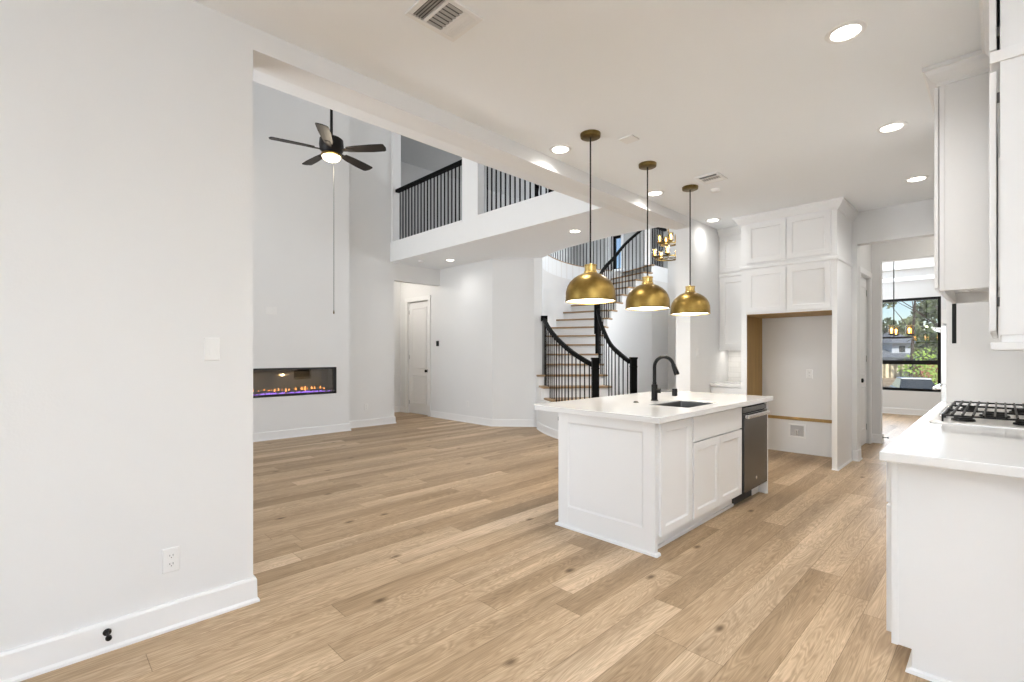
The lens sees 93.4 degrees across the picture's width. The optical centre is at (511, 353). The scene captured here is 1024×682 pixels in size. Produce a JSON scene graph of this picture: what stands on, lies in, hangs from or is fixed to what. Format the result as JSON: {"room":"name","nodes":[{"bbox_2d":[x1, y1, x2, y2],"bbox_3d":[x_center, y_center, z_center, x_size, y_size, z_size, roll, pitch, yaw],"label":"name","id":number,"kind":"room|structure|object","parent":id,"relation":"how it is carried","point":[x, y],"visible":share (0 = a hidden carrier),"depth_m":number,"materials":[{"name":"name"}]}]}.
{"room":"kitchen","nodes":[
{"label":"kitchen","id":0,"kind":"room"},
{"bbox_2d":[0,0,252,651],"bbox_3d":[-3.201,-0.210,0.912,4.925,3.060,0.195,0,0,-45],"label":"wall","id":1,"kind":"structure","parent":0,"point":[126,126],"depth_m":2.18,"materials":[{"name":"paint"}]},
{"bbox_2d":[103,628,111,640],"bbox_3d":[-1.769,1.235,2.115,0.032,0.031,0.074,0,0,-45],"label":"door stop","id":2,"kind":"object","parent":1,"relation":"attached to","point":[106,632],"visible":1,"depth_m":2.12,"materials":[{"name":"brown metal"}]},
{"bbox_2d":[0,575,259,681],"bbox_3d":[-3.085,1.255,1.027,4.651,0.130,0.247,0,0,-45],"label":"baseboard","id":3,"kind":"structure","parent":1,"relation":"attached to","point":[24,662],"depth_m":2.17,"materials":[{"name":"paint"}]},
{"bbox_2d":[162,545,179,573],"bbox_3d":[-1.633,0.989,2.315,0.070,0.116,0.010,0,0,-45],"label":"wall outlet","id":4,"kind":"object","parent":1,"relation":"attached to","point":[170,557],"visible":1,"depth_m":2.31,"materials":[{"name":"white plastic"}]},
{"bbox_2d":[167,553,174,558],"bbox_3d":[-1.631,0.969,2.312,0.033,0.025,0.003,0,0,-45],"label":"socket","id":5,"kind":"object","parent":4,"relation":"attached to","point":[169,555],"depth_m":2.31,"materials":[{"name":"white plastic"}]},
{"bbox_2d":[167,561,175,566],"bbox_3d":[-1.631,1.009,2.312,0.033,0.025,0.003,0,0,-45],"label":"socket","id":6,"kind":"object","parent":4,"relation":"attached to","point":[169,563],"depth_m":2.31,"materials":[{"name":"white plastic"}]},
{"bbox_2d":[204,337,219,360],"bbox_3d":[-1.511,-0.023,2.434,0.070,0.116,0.013,0,0,-45],"label":"light switch","id":7,"kind":"object","parent":1,"relation":"attached to","point":[211,345],"visible":1,"depth_m":2.43,"materials":[{"name":"white plastic"}]},
{"bbox_2d":[253,81,348,432],"bbox_3d":[-5.715,-1.630,5.670,7.828,5.900,0.400,0,0,-45],"label":"wall","id":8,"kind":"structure","parent":0,"point":[301,212],"depth_m":7.68,"materials":[{"name":"paint"}]},
{"bbox_2d":[253,367,335,397],"bbox_3d":[-3.709,0.444,7.570,1.922,0.440,0.312,0,0,-45],"label":"fireplace","id":9,"kind":"object","parent":8,"relation":"attached to","point":[267,382],"visible":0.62,"depth_m":7.83,"materials":[{"name":"glass"}]},
{"bbox_2d":[253,416,395,441],"bbox_3d":[-5.135,1.255,5.975,0.362,0.130,8.678,0,0,43],"label":"baseboard","id":10,"kind":"structure","parent":8,"relation":"attached to","point":[290,433],"depth_m":7.91,"materials":[{"name":"paint"}]},
{"bbox_2d":[349,116,439,420],"bbox_3d":[-2.276,-1.630,9.211,2.100,5.900,0.150,0,0,-45],"label":"wall","id":11,"kind":"structure","parent":0,"point":[372,275],"depth_m":8.82,"materials":[{"name":"paint"}]},
{"bbox_2d":[391,131,483,241],"bbox_3d":[-0.513,-3.325,7.432,0.170,2.510,5.100,0,0,-45],"label":"wall","id":12,"kind":"structure","parent":0,"point":[472,172],"depth_m":7.56,"materials":[{"name":"paint"}]},
{"bbox_2d":[390,191,555,243],"bbox_3d":[-0.499,-2.080,7.417,0.212,0.023,5.060,0,0,-45],"label":"trim","id":13,"kind":"structure","parent":12,"relation":"attached to","point":[553,191],"depth_m":7.14,"materials":[{"name":"paint"}]},
{"bbox_2d":[395,159,461,238],"bbox_3d":[-1.466,-2.592,8.398,0.075,1.005,2.105,0,0,-45],"label":"balcony railing","id":14,"kind":"object","parent":13,"relation":"on","point":[454,165],"visible":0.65,"depth_m":8.32,"materials":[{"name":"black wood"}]},
{"bbox_2d":[487,166,553,211],"bbox_3d":[0.286,-2.595,6.622,0.080,1.010,2.125,0,0,-45],"label":"balcony railing","id":15,"kind":"object","parent":13,"relation":"on","point":[549,190],"visible":0.06,"depth_m":7.00,"materials":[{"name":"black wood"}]},
{"bbox_2d":[394,259,492,418],"bbox_3d":[-2.070,-0.225,9.358,2.600,3.090,3.270,0,0,-45],"label":"wall","id":16,"kind":"structure","parent":0,"point":[462,304],"depth_m":9.46,"materials":[{"name":"paint"}]},
{"bbox_2d":[394,406,404,412],"bbox_3d":[-3.144,1.255,10.234,1.900,0.130,0.215,0,0,-45],"label":"baseboard","id":17,"kind":"structure","parent":16,"relation":"attached to","point":[396,408],"depth_m":10.89,"materials":[{"name":"paint"}]},
{"bbox_2d":[405,295,430,415],"bbox_3d":[-2.009,0.046,10.504,0.144,2.547,0.975,0,0,-45],"label":"trim","id":18,"kind":"structure","parent":16,"relation":"attached to","point":[427,297],"depth_m":10.72,"materials":[{"name":"paint"}]},
{"bbox_2d":[409,301,427,414],"bbox_3d":[-2.036,0.096,10.485,0.109,2.432,0.787,0,0,-45],"label":"door","id":19,"kind":"structure","parent":16,"relation":"in","point":[418,311],"depth_m":10.51,"materials":[{"name":"paint"}]},
{"bbox_2d":[430,410,557,438],"bbox_3d":[-0.016,1.255,8.725,0.827,0.130,4.289,0,0,-40],"label":"baseboard","id":20,"kind":"structure","parent":16,"relation":"attached to","point":[542,428],"depth_m":8.74,"materials":[{"name":"paint"}]},
{"bbox_2d":[253,69,674,229],"bbox_3d":[-1.563,-3.100,2.915,10.070,2.960,0.355,0,0,-45],"label":"wall","id":21,"kind":"structure","parent":0,"point":[259,77],"depth_m":3.73,"materials":[{"name":"paint"}]},
{"bbox_2d":[401,135,547,200],"bbox_3d":[-1.957,-4.640,8.675,17.800,0.120,9.300,0,0,-45],"label":"ceiling","id":22,"kind":"structure","parent":0,"point":[413,152],"depth_m":11.64,"materials":[{"name":"paint"}]},
{"bbox_2d":[269,109,385,313],"bbox_3d":[-2.161,-2.522,5.712,1.270,4.115,1.234,0,0,-45],"label":"ceiling fan","id":23,"kind":"object","parent":22,"relation":"hanging from","point":[331,146],"visible":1,"depth_m":5.62,"materials":[{"name":"brown metal"}]},
{"bbox_2d":[652,229,675,260],"bbox_3d":[3.078,-3.219,9.444,0.596,2.722,0.587,0,0,-45],"label":"chandelier","id":24,"kind":"object","parent":22,"relation":"hanging from","point":[661,243],"visible":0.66,"depth_m":9.45,"materials":[{"name":"gold metal"}]},
{"bbox_2d":[20,412,930,681],"bbox_3d":[0.325,1.370,6.362,17.800,0.100,15.800,0,0,-45],"label":"floor","id":25,"kind":"structure","parent":0,"point":[417,547],"depth_m":2.81,"materials":[{"name":"brown wood"}]},
{"bbox_2d":[536,264,654,429],"bbox_3d":[1.710,-0.377,9.619,2.155,3.394,5.864,0,0,17],"label":"staircase","id":26,"kind":"structure","parent":25,"relation":"on","point":[629,331],"depth_m":10.52,"materials":[{"name":"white wood"}]},
{"bbox_2d":[541,316,599,401],"bbox_3d":[0.846,0.226,7.772,0.227,1.812,2.015,0,0,-19],"label":"stair railing","id":27,"kind":"object","parent":26,"relation":"on","point":[594,363],"visible":0.95,"depth_m":7.64,"materials":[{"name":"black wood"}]},
{"bbox_2d":[594,230,642,395],"bbox_3d":[2.142,-0.929,9.595,0.914,4.120,3.770,0,0,18],"label":"stair railing","id":28,"kind":"object","parent":26,"relation":"on","point":[598,308],"visible":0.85,"depth_m":8.87,"materials":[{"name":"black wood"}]},
{"bbox_2d":[643,229,649,265],"bbox_3d":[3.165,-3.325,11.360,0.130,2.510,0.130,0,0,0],"label":"newel post","id":29,"kind":"object","parent":26,"relation":"on","point":[644,231],"visible":0.38,"depth_m":11.29,"materials":[{"name":"paint"}]},
{"bbox_2d":[555,402,767,557],"bbox_3d":[1.381,0.882,4.152,2.093,0.875,0.870,0,0,-45],"label":"kitchen island","id":30,"kind":"object","parent":25,"relation":"on","point":[608,467],"depth_m":3.41,"materials":[{"name":"paint"}]},
{"bbox_2d":[534,391,772,423],"bbox_3d":[1.309,0.424,4.201,2.165,0.039,1.118,0,0,-45],"label":"island countertop","id":31,"kind":"structure","parent":30,"relation":"on","point":[622,407],"depth_m":3.77,"materials":[{"name":"white stone"}]},
{"bbox_2d":[651,355,678,400],"bbox_3d":[1.311,0.209,4.114,0.256,0.391,0.097,0,0,42],"label":"faucet","id":32,"kind":"object","parent":31,"relation":"on","point":[655,390],"visible":1,"depth_m":4.14,"materials":[{"name":"black metal"}]},
{"bbox_2d":[657,401,712,407],"bbox_3d":[1.395,0.533,3.918,0.547,0.237,0.330,0,0,-45],"label":"sink","id":33,"kind":"object","parent":31,"relation":"in","point":[685,404],"visible":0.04,"depth_m":4.14,"materials":[{"name":"metal"}]},
{"bbox_2d":[658,417,691,537],"bbox_3d":[0.852,0.830,3.608,0.468,0.770,0.816,0,0,-45],"label":"base cabinet","id":34,"kind":"object","parent":30,"relation":"attached to","point":[674,437],"visible":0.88,"depth_m":3.31,"materials":[{"name":"paint"}]},
{"bbox_2d":[692,407,741,519],"bbox_3d":[1.355,0.830,4.105,0.941,0.770,0.816,0,0,-45],"label":"base cabinet","id":35,"kind":"object","parent":30,"relation":"attached to","point":[717,436],"visible":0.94,"depth_m":3.77,"materials":[{"name":"paint"}]},
{"bbox_2d":[711,386,740,394],"bbox_3d":[3.096,0.882,6.668,0.615,0.875,0.450,0,0,-45],"label":"base cabinet","id":36,"kind":"object","parent":25,"relation":"on","point":[714,389],"visible":0.04,"depth_m":6.46,"materials":[{"name":"paint"}]},
{"bbox_2d":[710,381,740,387],"bbox_3d":[3.085,0.424,6.658,0.635,0.039,0.450,0,0,-45],"label":"countertop","id":37,"kind":"structure","parent":36,"relation":"on","point":[728,383],"depth_m":6.53,"materials":[{"name":"white stone"}]},
{"bbox_2d":[732,402,769,504],"bbox_3d":[1.992,0.883,4.541,0.595,0.870,0.634,0,0,-45],"label":"dishwasher","id":38,"kind":"object","parent":25,"relation":"on","point":[754,417],"visible":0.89,"depth_m":4.31,"materials":[{"name":"silver metal"}]},
{"bbox_2d":[733,197,858,470],"bbox_3d":[3.546,-0.209,6.060,0.829,3.058,1.193,0,0,-45],"label":"tall cabinet","id":39,"kind":"object","parent":25,"relation":"on","point":[796,261],"visible":0.96,"depth_m":5.77,"materials":[{"name":"paint"}]},
{"bbox_2d":[886,461,1023,681],"bbox_3d":[2.838,0.882,2.816,2.863,0.875,0.672,0,0,-45],"label":"base cabinet","id":40,"kind":"object","parent":25,"relation":"on","point":[955,538],"visible":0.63,"depth_m":1.91,"materials":[{"name":"paint"}]},
{"bbox_2d":[879,402,1023,477],"bbox_3d":[2.810,0.424,2.794,2.935,0.039,0.683,0,0,-45],"label":"countertop","id":41,"kind":"structure","parent":40,"relation":"on","point":[978,449],"depth_m":2.06,"materials":[{"name":"white stone"}]},
{"bbox_2d":[929,400,1023,429],"bbox_3d":[3.045,0.375,3.065,1.160,0.058,0.517,0,0,-45],"label":"cooktop","id":42,"kind":"object","parent":41,"relation":"in","point":[985,416],"visible":1,"depth_m":2.93,"materials":[{"name":"metal"}]},
{"bbox_2d":[932,300,1023,404],"bbox_3d":[4.126,-0.180,4.136,0.816,3.000,0.743,0,0,-45],"label":"wall","id":43,"kind":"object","parent":25,"relation":"on","point":[972,371],"visible":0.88,"depth_m":3.93,"materials":[{"name":"paint"}]},
{"bbox_2d":[401,162,574,264],"bbox_3d":[-0.670,-3.325,13.563,8.300,2.510,0.150,0,0,-45],"label":"wall","id":44,"kind":"structure","parent":0,"point":[410,173],"depth_m":12.21,"materials":[{"name":"paint"}]},
{"bbox_2d":[390,192,602,261],"bbox_3d":[-0.538,-1.894,7.323,0.017,0.348,4.980,0,0,-45],"label":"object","id":45,"kind":"structure","parent":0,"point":[554,206],"depth_m":7.02,"materials":[{"name":"paint"}]},
{"bbox_2d":[493,258,533,419],"bbox_3d":[0.098,-0.210,8.802,0.906,3.060,0.140,0,0,4],"label":"wall","id":46,"kind":"structure","parent":0,"point":[513,279],"depth_m":8.74,"materials":[{"name":"paint"}]},
{"bbox_2d":[392,208,667,282],"bbox_3d":[1.129,-1.895,11.791,8.630,0.350,9.000,0,0,-45],"label":"ceiling","id":47,"kind":"structure","parent":0,"point":[542,240],"depth_m":7.61,"materials":[{"name":"white paint"}]},
{"bbox_2d":[536,185,611,270],"bbox_3d":[1.239,-2.571,10.675,0.744,1.001,4.115,0,0,31],"label":"loft railing","id":48,"kind":"object","parent":47,"relation":"on","point":[537,186],"visible":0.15,"depth_m":11.70,"materials":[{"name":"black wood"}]},
{"bbox_2d":[568,229,581,232],"bbox_3d":[0.884,-1.716,6.775,0.192,0.008,0.192,0,0,-45],"label":"recessed light","id":49,"kind":"object","parent":47,"relation":"in","point":[572,230],"visible":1,"depth_m":6.77,"materials":[{"name":"white"}]},
{"bbox_2d":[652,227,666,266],"bbox_3d":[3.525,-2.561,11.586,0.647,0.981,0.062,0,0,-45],"label":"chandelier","id":50,"kind":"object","parent":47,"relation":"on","point":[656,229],"visible":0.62,"depth_m":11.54,"materials":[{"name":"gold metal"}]},
{"bbox_2d":[534,256,615,426],"bbox_3d":[1.720,-0.375,10.982,1.150,3.390,5.219,0,0,40],"label":"wall","id":51,"kind":"structure","parent":0,"point":[550,289],"depth_m":9.99,"materials":[{"name":"paint"}]},
{"bbox_2d":[192,0,981,228],"bbox_3d":[1.928,-1.800,1.534,13.100,0.120,6.475,0,0,-45],"label":"ceiling","id":52,"kind":"structure","parent":0,"point":[753,93],"depth_m":3.06,"materials":[{"name":"white paint"}]},
{"bbox_2d":[405,0,482,41],"bbox_3d":[-0.349,-1.734,2.483,0.312,0.012,0.255,0,0,-45],"label":"ceiling vent","id":53,"kind":"object","parent":52,"relation":"in","point":[450,19],"visible":1,"depth_m":2.48,"materials":[{"name":"white plastic"}]},
{"bbox_2d":[253,27,688,229],"bbox_3d":[0.383,-1.680,4.449,5.145,0.120,0.195,0,0,-45],"label":"beam","id":54,"kind":"structure","parent":52,"relation":"attached to","point":[273,56],"depth_m":3.40,"materials":[{"name":"paint"}]},
{"bbox_2d":[549,144,571,153],"bbox_3d":[0.411,-1.736,4.111,0.192,0.008,0.192,0,0,-45],"label":"recessed light","id":55,"kind":"object","parent":52,"relation":"in","point":[560,148],"visible":1,"depth_m":4.10,"materials":[{"name":"white"}]},
{"bbox_2d":[565,129,615,303],"bbox_3d":[0.622,-1.076,3.826,0.398,1.328,0.398,0,0,-45],"label":"pendant lamp","id":56,"kind":"object","parent":52,"relation":"hanging from","point":[589,287],"visible":1,"depth_m":3.71,"materials":[{"name":"gold metal"}]},
{"bbox_2d":[619,134,638,143],"bbox_3d":[0.948,-1.734,3.908,0.120,0.012,0.120,0,0,-45],"label":"ceiling speaker","id":57,"kind":"object","parent":52,"relation":"attached to","point":[630,138],"visible":1,"depth_m":3.90,"materials":[{"name":"white plastic"}]},
{"bbox_2d":[625,161,669,310],"bbox_3d":[1.244,-1.076,4.434,0.398,1.328,0.398,0,0,-45],"label":"pendant lamp","id":58,"kind":"object","parent":52,"relation":"hanging from","point":[647,296],"visible":1,"depth_m":4.33,"materials":[{"name":"gold metal"}]},
{"bbox_2d":[646,190,663,195],"bbox_3d":[1.550,-1.736,5.234,0.192,0.008,0.192,0,0,-45],"label":"recessed light","id":59,"kind":"object","parent":52,"relation":"in","point":[654,192],"visible":0.97,"depth_m":5.23,"materials":[{"name":"white plastic"}]},
{"bbox_2d":[670,184,710,315],"bbox_3d":[1.861,-1.076,5.045,0.398,1.328,0.398,0,0,-45],"label":"pendant lamp","id":60,"kind":"object","parent":52,"relation":"hanging from","point":[689,303],"visible":1,"depth_m":4.96,"materials":[{"name":"gold metal"}]},
{"bbox_2d":[694,172,727,184],"bbox_3d":[1.969,-1.734,4.778,0.255,0.012,0.225,0,0,-45],"label":"ceiling vent","id":61,"kind":"object","parent":52,"relation":"in","point":[713,177],"visible":1,"depth_m":4.77,"materials":[{"name":"white plastic"}]},
{"bbox_2d":[705,218,720,221],"bbox_3d":[2.618,-1.736,6.288,0.192,0.008,0.192,0,0,-45],"label":"recessed light","id":62,"kind":"object","parent":52,"relation":"in","point":[710,219],"visible":1,"depth_m":6.29,"materials":[{"name":"white plastic"}]},
{"bbox_2d":[710,188,720,192],"bbox_3d":[2.158,-1.725,5.117,0.104,0.030,0.104,0,0,-45],"label":"smoke detector","id":63,"kind":"object","parent":52,"relation":"attached to","point":[714,190],"visible":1,"depth_m":5.09,"materials":[{"name":"white plastic"}]},
{"bbox_2d":[824,20,867,43],"bbox_3d":[1.805,-1.736,2.613,0.192,0.008,0.192,0,0,-45],"label":"recessed light","id":64,"kind":"object","parent":52,"relation":"in","point":[849,30],"visible":1,"depth_m":2.60,"materials":[{"name":"white plastic"}]},
{"bbox_2d":[876,121,907,132],"bbox_3d":[2.916,-1.736,3.708,0.192,0.008,0.192,0,0,-45],"label":"recessed light","id":65,"kind":"object","parent":52,"relation":"in","point":[893,126],"visible":1,"depth_m":3.70,"materials":[{"name":"white plastic"}]},
{"bbox_2d":[904,175,928,182],"bbox_3d":[4.026,-1.736,4.804,0.192,0.008,0.192,0,0,-45],"label":"recessed light","id":66,"kind":"object","parent":52,"relation":"in","point":[921,177],"visible":1,"depth_m":4.79,"materials":[{"name":"white"}]},
{"bbox_2d":[575,228,667,271],"bbox_3d":[3.034,-3.325,15.505,0.300,2.510,6.389,0,0,-45],"label":"wall","id":67,"kind":"structure","parent":0,"point":[626,236],"depth_m":14.81,"materials":[{"name":"paint"}]},
{"bbox_2d":[608,234,623,270],"bbox_3d":[3.290,-3.185,15.160,0.260,1.230,0.640,0,0,-45],"label":"trim","id":68,"kind":"structure","parent":67,"relation":"attached to","point":[609,238],"depth_m":15.25,"materials":[{"name":"paint"}]},
{"bbox_2d":[613,235,620,268],"bbox_3d":[3.411,-3.180,15.279,0.080,1.100,0.440,0,0,-45],"label":"window","id":69,"kind":"structure","parent":67,"relation":"in","point":[619,236],"depth_m":15.37,"materials":[{"name":"black metal"}]},
{"bbox_2d":[652,280,667,389],"bbox_3d":[3.507,-0.200,11.568,0.897,3.040,0.120,0,0,-45],"label":"wall","id":70,"kind":"structure","parent":0,"point":[659,317],"depth_m":11.52,"materials":[{"name":"paint"}]},
{"bbox_2d":[668,229,675,389],"bbox_3d":[4.803,-1.630,10.858,0.150,5.900,2.711,0,0,-45],"label":"wall","id":71,"kind":"structure","parent":0,"point":[671,264],"depth_m":11.70,"materials":[{"name":"paint"}]},
{"bbox_2d":[676,218,727,392],"bbox_3d":[2.705,-0.210,6.740,1.380,3.060,0.195,0,0,-45],"label":"wall","id":72,"kind":"structure","parent":0,"point":[696,374],"depth_m":6.40,"materials":[{"name":"paint"}]},
{"bbox_2d":[728,199,933,458],"bbox_3d":[4.232,-0.210,6.048,0.160,3.060,3.325,0,0,-45],"label":"wall","id":73,"kind":"structure","parent":0,"point":[791,346],"depth_m":6.26,"materials":[{"name":"paint"}]},
{"bbox_2d":[717,226,740,349],"bbox_3d":[3.173,-0.891,6.744,0.399,1.693,0.450,0,0,-45],"label":"upper cabinet","id":74,"kind":"object","parent":73,"relation":"attached to","point":[730,237],"visible":0.62,"depth_m":6.70,"materials":[{"name":"paint"}]},
{"bbox_2d":[789,423,805,438],"bbox_3d":[3.782,1.028,6.408,0.019,0.185,0.200,0,0,-45],"label":"outlet box","id":75,"kind":"object","parent":73,"relation":"attached to","point":[795,430],"visible":1,"depth_m":6.40,"materials":[{"name":"white plastic"}]},
{"bbox_2d":[768,415,831,422],"bbox_3d":[3.825,0.865,6.364,0.014,0.040,0.979,0,0,-45],"label":"wood ledger","id":76,"kind":"object","parent":73,"relation":"attached to","point":[769,416],"visible":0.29,"depth_m":6.37,"materials":[{"name":"brown wood"}]},
{"bbox_2d":[806,369,812,378],"bbox_3d":[3.885,0.267,6.307,0.010,0.116,0.070,0,0,-45],"label":"wall outlet","id":77,"kind":"object","parent":73,"relation":"attached to","point":[809,373],"visible":1,"depth_m":6.30,"materials":[{"name":"white plastic"}]},
{"bbox_2d":[860,245,870,443],"bbox_3d":[4.597,-0.210,6.973,1.660,3.060,0.750,0,0,-45],"label":"wall","id":78,"kind":"structure","parent":0,"point":[865,250],"depth_m":7.08,"materials":[{"name":"paint"}]},
{"bbox_2d":[861,277,866,445],"bbox_3d":[4.989,0.111,6.855,0.692,2.402,0.109,0,0,-45],"label":"door","id":79,"kind":"structure","parent":78,"relation":"in","point":[863,280],"depth_m":6.94,"materials":[{"name":"paint"}]},
{"bbox_2d":[860,266,871,448],"bbox_3d":[4.962,0.069,6.874,0.850,2.502,0.144,0,0,-45],"label":"trim","id":80,"kind":"structure","parent":78,"relation":"attached to","point":[863,271],"depth_m":7.08,"materials":[{"name":"paint"}]},
{"bbox_2d":[853,433,884,461],"bbox_3d":[4.840,1.255,6.587,1.836,0.130,0.141,0,0,-45],"label":"baseboard","id":81,"kind":"structure","parent":78,"relation":"attached to","point":[876,438],"depth_m":7.08,"materials":[{"name":"paint"}]},
{"bbox_2d":[871,236,933,433],"bbox_3d":[5.412,-0.210,7.215,0.140,3.060,3.330,0,0,-45],"label":"wall","id":82,"kind":"structure","parent":0,"point":[919,248],"depth_m":7.12,"materials":[{"name":"paint"}]},
{"bbox_2d":[882,257,933,282],"bbox_3d":[6.919,-1.725,8.934,4.600,0.310,5.200,0,0,-45],"label":"ceiling","id":83,"kind":"structure","parent":0,"point":[914,269],"depth_m":9.77,"materials":[{"name":"white paint"}]},
{"bbox_2d":[882,262,914,338],"bbox_3d":[6.750,-1.000,8.536,0.618,1.460,0.548,0,0,-45],"label":"chandelier","id":84,"kind":"object","parent":83,"relation":"hanging from","point":[912,330],"visible":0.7,"depth_m":8.47,"materials":[{"name":"brown metal"}]},
{"bbox_2d":[882,279,945,409],"bbox_3d":[6.589,-1.630,12.543,0.200,6.100,15.800,0,0,-45],"label":"wall","id":85,"kind":"structure","parent":0,"point":[921,400],"depth_m":10.38,"materials":[{"name":"paint"}]},
{"bbox_2d":[882,407,929,415],"bbox_3d":[8.475,1.255,10.470,0.026,0.130,4.800,0,0,-45],"label":"baseboard","id":86,"kind":"structure","parent":85,"relation":"attached to","point":[918,412],"depth_m":10.45,"materials":[{"name":"paint"}]},
{"bbox_2d":[882,296,940,391],"bbox_3d":[8.261,-0.195,10.806,0.100,2.000,2.020,0,0,-45],"label":"window","id":87,"kind":"structure","parent":85,"relation":"in","point":[918,362],"depth_m":10.25,"materials":[{"name":"black metal"}]},
{"bbox_3d":[5.402,-0.210,2.640,6.600,3.060,3.170,0,0,-45],"label":"wall","id":88,"kind":"structure","parent":0,"visible":0},
{"bbox_2d":[922,49,999,303],"bbox_3d":[3.143,-1.060,3.112,1.154,1.356,0.664,0,0,-45],"label":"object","id":89,"kind":"object","parent":88,"relation":"attached to","point":[958,87],"visible":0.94,"depth_m":2.87,"materials":[{"name":"paint"}]},
{"bbox_2d":[979,0,1023,350],"bbox_3d":[2.346,-0.876,2.140,1.334,1.724,0.403,0,0,-45],"label":"upper cabinet","id":90,"kind":"object","parent":88,"relation":"attached to","point":[1001,21],"visible":1,"depth_m":1.80,"materials":[{"name":"paint"}]},
{"label":"outside","id":91,"kind":"structure","parent":0,"visible":0},
{"bbox_2d":[882,378,937,386],"bbox_3d":[44.120,2.820,57.584,116.300,0.200,100.000,0,0,-45],"label":"ground","id":92,"kind":"structure","parent":91,"point":[886,382],"depth_m":47.02,"materials":[{"name":"concrete"}]},
{"bbox_2d":[882,302,896,308],"bbox_3d":[56.835,-3.261,77.916,7.292,12.163,8.918,0,0,-45],"label":"tree","id":93,"kind":"object","parent":92,"relation":"on","point":[886,303],"visible":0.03,"depth_m":74.73,"materials":[{"name":"green plant"}]},
{"bbox_2d":[882,317,905,334],"bbox_3d":[55.054,-1.492,71.759,5.000,8.624,5.192,0,0,-45],"label":"tree","id":94,"kind":"object","parent":92,"relation":"on","point":[887,320],"visible":0.2,"depth_m":70.83,"materials":[{"name":"green plant"}]},
{"bbox_2d":[882,331,916,358],"bbox_3d":[46.378,-0.030,62.414,10.042,5.700,9.738,0,0,-45],"label":"house","id":95,"kind":"structure","parent":92,"relation":"on","point":[891,348],"depth_m":60.59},
{"bbox_2d":[882,359,919,377],"bbox_3d":[42.507,1.710,55.181,6.800,2.220,2.600,0,0,-9],"label":"building","id":96,"kind":"structure","parent":92,"relation":"on","point":[888,370],"depth_m":54.08,"materials":[{"name":"beige stone"}]},
{"bbox_2d":[887,301,915,376],"bbox_3d":[32.316,-3.549,38.067,5.166,12.750,7.563,0,0,-29],"label":"tree","id":97,"kind":"object","parent":92,"relation":"on","point":[914,305],"visible":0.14,"depth_m":37.84,"materials":[{"name":"green plant"}]},
{"bbox_2d":[889,317,923,354],"bbox_3d":[65.020,-1.660,80.217,6.821,8.959,6.993,0,0,-45],"label":"tree","id":98,"kind":"object","parent":92,"relation":"on","point":[907,322],"visible":0.16,"depth_m":79.94,"materials":[{"name":"green plant"}]},
{"bbox_2d":[889,377,934,388],"bbox_3d":[21.642,2.015,25.991,1.800,1.410,4.261,0,0,32],"label":"car","id":99,"kind":"object","parent":92,"relation":"on","point":[900,382],"visible":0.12,"depth_m":25.40,"materials":[{"name":"paint"}]},
{"bbox_2d":[889,299,937,347],"bbox_3d":[28.683,-2.230,33.644,5.543,10.100,4.829,0,0,-31],"label":"tree","id":100,"kind":"object","parent":92,"relation":"on","point":[934,302],"visible":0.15,"depth_m":33.25,"materials":[{"name":"green plant"}]},
{"bbox_2d":[895,315,935,359],"bbox_3d":[75.388,-2.128,89.306,6.720,9.896,7.764,0,0,-45],"label":"tree","id":101,"kind":"object","parent":92,"relation":"on","point":[900,322],"visible":0.07,"depth_m":89.00,"materials":[{"name":"green plant"}]},
{"bbox_2d":[897,347,937,384],"bbox_3d":[26.964,1.358,31.006,3.496,3.519,3.512,0,0,-45],"label":"bush","id":102,"kind":"object","parent":92,"relation":"on","point":[935,375],"visible":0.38,"depth_m":31.21,"materials":[{"name":"green plant"}]},
{"bbox_2d":[907,300,937,360],"bbox_3d":[44.267,-2.010,50.607,5.626,9.660,6.132,0,0,-11],"label":"tree","id":103,"kind":"object","parent":92,"relation":"on","point":[932,338],"visible":0.36,"depth_m":50.68,"materials":[{"name":"green plant"}]},
{"bbox_2d":[913,365,937,381],"bbox_3d":[39.537,1.770,46.000,1.800,1.900,1.000,0,0,5],"label":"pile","id":104,"kind":"object","parent":92,"relation":"on","point":[922,372],"visible":0.12,"depth_m":45.57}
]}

